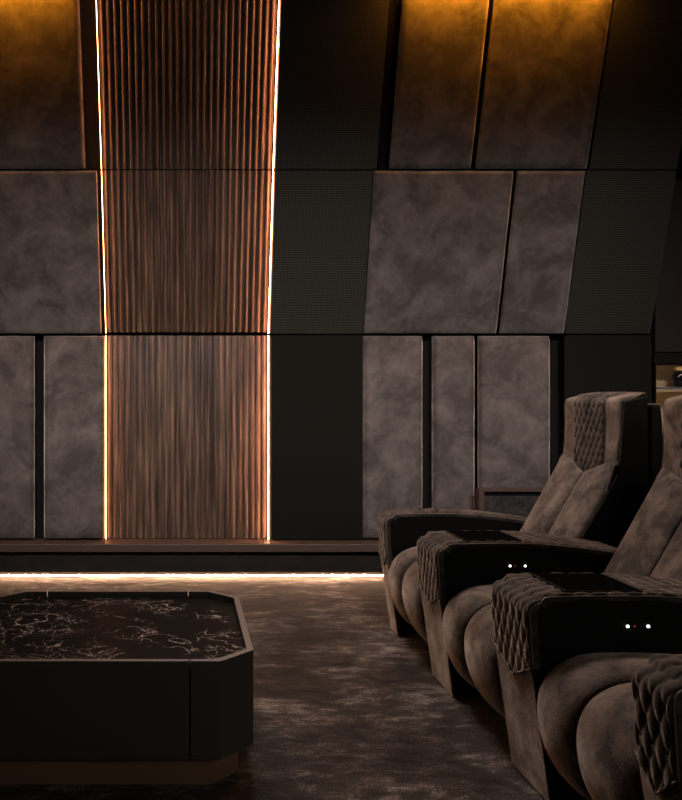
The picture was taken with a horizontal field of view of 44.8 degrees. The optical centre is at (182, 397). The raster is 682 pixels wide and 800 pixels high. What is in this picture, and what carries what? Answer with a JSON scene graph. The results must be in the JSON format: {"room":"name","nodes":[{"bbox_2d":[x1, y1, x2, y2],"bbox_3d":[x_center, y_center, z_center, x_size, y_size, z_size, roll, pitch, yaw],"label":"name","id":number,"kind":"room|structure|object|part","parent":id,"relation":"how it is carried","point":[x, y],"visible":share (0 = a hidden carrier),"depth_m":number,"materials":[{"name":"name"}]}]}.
{"room":"home theater","nodes":[
{"label":"home theater","id":0,"kind":"room"},
{"bbox_2d":[0,573,544,799],"bbox_3d":[0.300,1.200,2.075,8.600,0.100,7.350,0,0,0],"label":"floor","id":1,"kind":"structure","parent":0,"point":[346,706],"depth_m":2.96,"materials":[{"name":"carpet"}]},
{"bbox_2d":[0,590,252,783],"bbox_3d":[-0.260,0.960,2.770,0.950,0.381,0.860,0,0,0],"label":"coffee table","id":2,"kind":"object","parent":1,"relation":"on","point":[97,686],"visible":1,"depth_m":2.38,"materials":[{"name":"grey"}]},
{"bbox_3d":[-0.638,0.786,2.770,0.193,0.024,0.860,0,0,0],"label":"frame","id":3,"kind":"part","parent":2,"relation":"part of","materials":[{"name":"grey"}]},
{"bbox_3d":[-0.260,0.786,2.350,0.556,0.024,0.020,0,0,0],"label":"frame","id":4,"kind":"part","parent":2,"relation":"part of","materials":[{"name":"grey"}]},
{"bbox_3d":[-0.260,0.786,3.190,0.556,0.024,0.020,0,0,0],"label":"frame","id":5,"kind":"part","parent":2,"relation":"part of","materials":[{"name":"grey"}]},
{"bbox_3d":[0.118,0.786,2.770,0.193,0.024,0.860,0,0,0],"label":"frame","id":6,"kind":"part","parent":2,"relation":"part of","materials":[{"name":"grey"}]},
{"bbox_2d":[476,487,543,516],"bbox_3d":[2.170,0.861,5.090,0.600,0.578,0.060,0,0,0],"label":"base cabinet","id":7,"kind":"object","parent":1,"relation":"on","point":[519,501],"visible":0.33,"depth_m":5.07,"materials":[{"name":"brown"}]},
{"bbox_3d":[2.170,0.876,5.074,0.526,0.508,0.012,0,0,0],"label":"stone panel","id":8,"kind":"part","parent":7,"relation":"part of","materials":[{"name":"grey stone"}]},
{"bbox_2d":[377,392,662,645],"bbox_3d":[1.497,0.561,3.659,1.066,1.178,0.665,0,0,0],"label":"recliner","id":9,"kind":"object","parent":1,"relation":"on","point":[608,464],"visible":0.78,"depth_m":3.50,"materials":[{"name":"fabric"}]},
{"bbox_3d":[1.013,0.932,3.920,0.078,0.424,0.140,0,0,0],"label":"panel","id":10,"kind":"part","parent":9,"relation":"part of","materials":[{"name":"fabric"}]},
{"bbox_2d":[389,546,416,624],"bbox_3d":[1.297,0.873,3.731,0.655,0.358,0.220,0,0,0],"label":"seat cushion","id":11,"kind":"object","parent":9,"relation":"on","point":[401,558],"depth_m":3.70,"materials":[{"name":"fabric"}]},
{"bbox_2d":[402,561,427,641],"bbox_3d":[1.297,0.873,3.474,0.655,0.358,0.290,0,0,0],"label":"seat cushion","id":12,"kind":"object","parent":9,"relation":"on","point":[412,604],"depth_m":3.43,"materials":[{"name":"fabric"}]},
{"bbox_3d":[1.354,0.852,3.920,0.732,0.572,0.134,0,0,0],"label":"armrest","id":13,"kind":"part","parent":9,"relation":"part of","materials":[{"name":"black leather"}]},
{"bbox_2d":[519,453,582,533],"bbox_3d":[1.686,0.517,3.713,0.305,0.511,0.255,0,0,0],"label":"cushion","id":14,"kind":"object","parent":9,"relation":"on","point":[568,471],"depth_m":3.68,"materials":[{"name":"fabric"}]},
{"bbox_2d":[548,461,618,538],"bbox_3d":[1.685,0.519,3.464,0.304,0.506,0.241,0,0,0],"label":"cushion","id":15,"kind":"object","parent":9,"relation":"on","point":[589,509],"depth_m":3.37,"materials":[{"name":"fabric"}]},
{"bbox_2d":[417,395,681,725],"bbox_3d":[1.497,0.561,2.925,1.066,1.178,0.795,0,0,0],"label":"recliner","id":16,"kind":"object","parent":1,"relation":"on","point":[458,570],"visible":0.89,"depth_m":3.02,"materials":[{"name":"fabric"}]},
{"bbox_3d":[1.013,0.932,3.190,0.078,0.424,0.260,0,0,0],"label":"panel","id":17,"kind":"part","parent":16,"relation":"part of","materials":[{"name":"fabric"}]},
{"bbox_2d":[442,584,492,687],"bbox_3d":[1.297,0.873,2.938,0.655,0.358,0.225,0,0,0],"label":"seat cushion","id":18,"kind":"object","parent":16,"relation":"on","point":[460,602],"depth_m":2.91,"materials":[{"name":"fabric"}]},
{"bbox_2d":[446,531,521,541],"bbox_3d":[1.195,0.554,3.192,0.220,0.015,0.220,0,0,0],"label":"tray","id":19,"kind":"object","parent":16,"relation":"on","point":[463,536],"depth_m":3.16,"materials":[{"name":"black"}]},
{"bbox_2d":[464,604,504,717],"bbox_3d":[1.297,0.873,2.677,0.655,0.358,0.295,0,0,0],"label":"seat cushion","id":20,"kind":"object","parent":16,"relation":"on","point":[480,654],"depth_m":2.64,"materials":[{"name":"fabric"}]},
{"bbox_3d":[1.354,0.852,3.190,0.732,0.572,0.254,0,0,0],"label":"armrest","id":21,"kind":"part","parent":16,"relation":"part of","materials":[{"name":"black leather"}]},
{"bbox_2d":[602,467,681,575],"bbox_3d":[1.686,0.517,2.921,0.305,0.511,0.260,0,0,0],"label":"cushion","id":22,"kind":"object","parent":16,"relation":"on","point":[657,520],"depth_m":2.90,"materials":[{"name":"fabric"}]},
{"bbox_2d":[651,521,681,579],"bbox_3d":[1.685,0.519,2.667,0.304,0.506,0.246,0,0,0],"label":"cushion","id":23,"kind":"object","parent":16,"relation":"on","point":[667,561],"depth_m":2.73,"materials":[{"name":"fabric"}]},
{"bbox_2d":[491,572,681,799],"bbox_3d":[1.497,0.561,2.055,1.066,1.178,0.934,0,0,0],"label":"recliner","id":24,"kind":"object","parent":1,"relation":"on","point":[590,664],"visible":1,"depth_m":2.25,"materials":[{"name":"fabric"}]},
{"bbox_3d":[1.013,0.932,2.385,0.078,0.424,0.270,0,0,0],"label":"panel","id":25,"kind":"part","parent":24,"relation":"part of","materials":[{"name":"fabric"}]},
{"bbox_2d":[531,573,642,592],"bbox_3d":[1.195,0.554,2.387,0.220,0.015,0.230,0,0,0],"label":"tray","id":26,"kind":"object","parent":24,"relation":"on","point":[562,582],"depth_m":2.36,"materials":[{"name":"black"}]},
{"bbox_2d":[537,652,677,799],"bbox_3d":[1.297,0.873,2.133,0.655,0.358,0.215,0,0,0],"label":"seat cushion","id":27,"kind":"object","parent":24,"relation":"on","point":[567,682],"depth_m":2.10,"materials":[{"name":"fabric"}]},
{"bbox_3d":[1.354,0.852,2.385,0.732,0.572,0.264,0,0,0],"label":"armrest","id":28,"kind":"part","parent":24,"relation":"part of","materials":[{"name":"black leather"}]},
{"bbox_2d":[576,682,643,799],"bbox_3d":[1.297,0.873,1.882,0.655,0.358,0.285,0,0,0],"label":"seat cushion","id":29,"kind":"object","parent":24,"relation":"on","point":[607,763],"depth_m":1.88,"materials":[{"name":"fabric"}]},
{"bbox_3d":[1.013,0.932,1.660,0.078,0.424,0.140,0,0,0],"label":"panel","id":30,"kind":"part","parent":24,"relation":"part of","materials":[{"name":"fabric"}]},
{"bbox_2d":[635,180,681,432],"bbox_3d":[3.636,-0.134,5.330,1.128,2.568,0.240,0,0,0],"label":"wall","id":31,"kind":"structure","parent":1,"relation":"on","point":[666,327],"depth_m":5.21,"materials":[{"name":"black"}]},
{"bbox_3d":[3.075,0.464,5.330,0.006,1.372,0.240,0,0,0],"label":"panel","id":32,"kind":"part","parent":31,"relation":"part of","materials":[{"name":"black"}]},
{"bbox_3d":[3.636,-0.859,5.330,1.128,1.119,0.240,0,0,0],"label":"door","id":33,"kind":"part","parent":31,"relation":"part of","materials":[{"name":"black fabric"}]},
{"bbox_3d":[3.636,-0.261,5.231,1.128,0.073,0.018,0,0,0],"label":"rail","id":34,"kind":"part","parent":31,"relation":"part of","materials":[{"name":"black"}]},
{"bbox_2d":[656,387,681,388],"bbox_3d":[3.232,-0.065,5.335,0.255,0.012,0.170,0,0,0],"label":"shelf","id":35,"kind":"object","parent":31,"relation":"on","point":[656,387],"visible":0.58,"depth_m":5.25,"materials":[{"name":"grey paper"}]},
{"bbox_2d":[671,367,681,386],"bbox_3d":[3.320,-0.139,5.330,0.128,0.134,0.128,0,0,0],"label":"lidded jar","id":36,"kind":"object","parent":35,"relation":"on","point":[676,378],"visible":0.94,"depth_m":5.30,"materials":[{"name":"black"}]},
{"bbox_3d":[3.320,-0.192,5.330,0.100,0.028,0.100,0,0,0],"label":"lid","id":37,"kind":"part","parent":36,"relation":"part of","materials":[{"name":"beige"}]},
{"bbox_2d":[656,389,681,391],"bbox_3d":[3.630,-0.049,5.324,1.100,0.020,0.208,0,0,0],"label":"shelf","id":38,"kind":"object","parent":31,"relation":"attached to","point":[657,390],"depth_m":5.22,"materials":[{"name":"brown wood"}]},
{"bbox_3d":[3.630,0.464,5.440,1.100,1.372,0.020,0,0,0],"label":"panel","id":39,"kind":"part","parent":31,"relation":"part of","materials":[{"name":"brown wood"}]},
{"bbox_2d":[79,0,491,168],"bbox_3d":[0.230,-1.930,4.869,5.660,0.997,0.367,0,0,0],"label":"wall","id":40,"kind":"structure","parent":0,"point":[89,25],"depth_m":4.85,"materials":[{"name":"black"}]},
{"bbox_2d":[0,0,85,168],"bbox_3d":[-1.139,-1.896,4.810,1.075,0.963,0.394,0,0,0],"label":"panel","id":41,"kind":"object","parent":40,"relation":"attached to","point":[42,116],"visible":1,"depth_m":4.77,"materials":[{"name":"black fabric"}]},
{"bbox_2d":[96,0,276,168],"bbox_3d":[0.024,-1.903,4.819,1.057,0.980,0.384,0,0,0],"label":"wood panel","id":42,"kind":"object","parent":40,"relation":"attached to","point":[185,84],"depth_m":4.83,"materials":[{"name":"brown wood"}]},
{"bbox_3d":[-0.504,-1.895,4.795,0.001,0.962,0.336,0,0,0],"label":"light strip","id":43,"kind":"part","parent":42,"relation":"part of","materials":[{"name":"white plastic"}]},
{"bbox_2d":[273,6,278,168],"bbox_3d":[0.557,-1.890,4.782,0.002,0.963,0.338,0,0,0],"label":"light strip","id":44,"kind":"object","parent":40,"relation":"attached to","point":[278,6],"visible":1,"depth_m":4.78,"materials":[{"name":"beige plastic"}]},
{"bbox_2d":[274,0,388,168],"bbox_3d":[0.878,-1.900,4.811,0.626,0.984,0.400,0,0,0],"label":"perforated panel","id":45,"kind":"object","parent":40,"relation":"attached to","point":[331,55],"visible":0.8,"depth_m":4.78,"materials":[{"name":"black fabric"}]},
{"bbox_2d":[389,0,488,168],"bbox_3d":[1.523,-1.896,4.810,0.504,0.963,0.394,0,0,0],"label":"panel","id":46,"kind":"object","parent":40,"relation":"attached to","point":[441,42],"visible":1,"depth_m":4.76,"materials":[{"name":"black fabric"}]},
{"bbox_2d":[474,0,611,168],"bbox_3d":[2.147,-1.896,4.810,0.686,0.963,0.394,0,0,0],"label":"panel","id":47,"kind":"object","parent":40,"relation":"attached to","point":[544,61],"visible":1,"depth_m":4.76,"materials":[{"name":"black fabric"}]},
{"bbox_2d":[586,0,681,168],"bbox_3d":[2.770,-1.900,4.811,0.540,0.984,0.400,0,0,0],"label":"perforated panel","id":48,"kind":"object","parent":40,"relation":"attached to","point":[637,124],"visible":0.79,"depth_m":4.79,"materials":[{"name":"black fabric"}]},
{"bbox_2d":[35,336,558,537],"bbox_3d":[0.230,0.369,5.320,5.660,1.562,0.040,0,0,0],"label":"wall","id":49,"kind":"structure","parent":0,"point":[39,340],"depth_m":5.30,"materials":[{"name":"black"}]},
{"bbox_2d":[0,336,34,537],"bbox_3d":[-1.225,0.257,5.247,0.510,1.325,0.101,0,0,0],"label":"panel","id":50,"kind":"object","parent":49,"relation":"attached to","point":[17,353],"visible":1,"depth_m":5.20,"materials":[{"name":"black fabric"}]},
{"bbox_2d":[44,336,104,537],"bbox_3d":[-0.709,0.257,5.247,0.399,1.325,0.101,0,0,0],"label":"panel","id":51,"kind":"object","parent":49,"relation":"attached to","point":[74,366],"visible":1,"depth_m":5.20,"materials":[{"name":"black fabric"}]},
{"bbox_2d":[107,335,268,538],"bbox_3d":[0.029,0.257,5.256,1.058,1.333,0.080,0,0,0],"label":"wood panel","id":52,"kind":"object","parent":49,"relation":"attached to","point":[187,415],"depth_m":5.26,"materials":[{"name":"brown wood"}]},
{"bbox_3d":[0.557,0.257,5.225,0.002,1.329,0.018,0,0,0],"label":"light strip","id":53,"kind":"part","parent":52,"relation":"part of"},
{"bbox_2d":[0,538,378,551],"bbox_3d":[0.230,0.953,5.191,5.660,0.050,0.213,0,0,0],"label":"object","id":54,"kind":"structure","parent":49,"relation":"attached to","point":[6,544],"depth_m":5.09,"materials":[{"name":"brown wood"}]},
{"bbox_2d":[0,552,382,572],"bbox_3d":[0.230,1.062,5.204,5.660,0.108,0.188,0,0,0],"label":"baseboard","id":55,"kind":"structure","parent":49,"relation":"attached to","point":[10,562],"depth_m":5.11,"materials":[{"name":"wood"}]},
{"bbox_2d":[0,575,382,575],"bbox_3d":[-0.660,1.133,5.115,3.880,0.008,0.005,0,0,0],"label":"light strip","id":56,"kind":"object","parent":49,"relation":"attached to","point":[0,575],"visible":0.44,"depth_m":5.11,"materials":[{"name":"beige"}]},
{"bbox_2d":[269,335,362,539],"bbox_3d":[0.872,0.257,5.255,0.600,1.331,0.085,0,0,0],"label":"perforated panel","id":57,"kind":"object","parent":49,"relation":"attached to","point":[316,381],"visible":1,"depth_m":5.21,"materials":[{"name":"black"}]},
{"bbox_2d":[363,336,421,537],"bbox_3d":[1.370,0.257,5.247,0.390,1.325,0.101,0,0,0],"label":"panel","id":58,"kind":"object","parent":49,"relation":"attached to","point":[392,365],"visible":0.81,"depth_m":5.20,"materials":[{"name":"black fabric"}]},
{"bbox_2d":[431,336,473,509],"bbox_3d":[1.767,0.257,5.247,0.275,1.325,0.101,0,0,0],"label":"panel","id":59,"kind":"object","parent":49,"relation":"attached to","point":[452,357],"visible":0.75,"depth_m":5.20,"materials":[{"name":"black fabric"}]},
{"bbox_2d":[477,336,549,486],"bbox_3d":[2.162,0.257,5.247,0.466,1.325,0.101,0,0,0],"label":"panel","id":60,"kind":"object","parent":49,"relation":"attached to","point":[513,372],"visible":0.7,"depth_m":5.20,"materials":[{"name":"black fabric"}]},
{"bbox_2d":[559,335,651,456],"bbox_3d":[2.767,0.257,5.255,0.568,1.331,0.085,0,0,0],"label":"perforated panel","id":61,"kind":"object","parent":49,"relation":"attached to","point":[587,363],"visible":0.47,"depth_m":5.21,"materials":[{"name":"black fabric"}]},
{"bbox_2d":[0,170,671,331],"bbox_3d":[0.230,-0.939,5.176,5.660,0.999,0.318,0,0,0],"label":"wall","id":62,"kind":"structure","parent":0,"point":[99,179],"depth_m":5.10,"materials":[{"name":"black"}]},
{"bbox_2d":[0,171,100,332],"bbox_3d":[-1.104,-0.914,5.109,1.146,0.986,0.360,0,0,0],"label":"panel","id":63,"kind":"object","parent":62,"relation":"attached to","point":[50,264],"visible":1,"depth_m":5.05,"materials":[{"name":"black fabric"}]},
{"bbox_2d":[101,170,270,331],"bbox_3d":[0.024,-0.924,5.121,1.057,1.000,0.342,0,0,0],"label":"wood panel","id":64,"kind":"object","parent":62,"relation":"attached to","point":[186,250],"depth_m":5.12,"materials":[{"name":"brown wood"}]},
{"bbox_3d":[-0.504,-0.916,5.097,0.001,0.985,0.293,0,0,0],"label":"light strip","id":65,"kind":"part","parent":64,"relation":"part of","materials":[{"name":"white plastic"}]},
{"bbox_2d":[268,183,272,332],"bbox_3d":[0.557,-0.913,5.084,0.002,0.985,0.295,0,0,0],"label":"light strip","id":66,"kind":"object","parent":62,"relation":"attached to","point":[272,183],"visible":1,"depth_m":5.09,"materials":[{"name":"beige plastic"}]},
{"bbox_2d":[269,171,372,333],"bbox_3d":[0.869,-0.921,5.113,0.608,1.004,0.358,0,0,0],"label":"perforated panel","id":67,"kind":"object","parent":62,"relation":"attached to","point":[321,219],"visible":0.91,"depth_m":5.07,"materials":[{"name":"black fabric"}]},
{"bbox_2d":[364,171,512,332],"bbox_3d":[1.609,-0.914,5.109,0.859,0.986,0.360,0,0,0],"label":"panel","id":68,"kind":"object","parent":62,"relation":"attached to","point":[437,239],"visible":1,"depth_m":5.05,"materials":[{"name":"black fabric"}]},
{"bbox_2d":[497,171,584,332],"bbox_3d":[2.270,-0.914,5.109,0.418,0.986,0.360,0,0,0],"label":"panel","id":69,"kind":"object","parent":62,"relation":"attached to","point":[545,205],"visible":1,"depth_m":5.05,"materials":[{"name":"black fabric"}]},
{"bbox_2d":[564,171,675,333],"bbox_3d":[2.764,-0.921,5.113,0.553,1.004,0.358,0,0,0],"label":"perforated panel","id":70,"kind":"object","parent":62,"relation":"attached to","point":[624,215],"visible":0.86,"depth_m":5.07,"materials":[{"name":"black fabric"}]},
{"bbox_2d":[0,144,681,364],"bbox_3d":[0.300,-0.630,5.800,8.600,3.560,0.100,0,0,0],"label":"wall","id":71,"kind":"structure","parent":0,"point":[678,170],"depth_m":5.75,"materials":[{"name":"black"}]}
]}

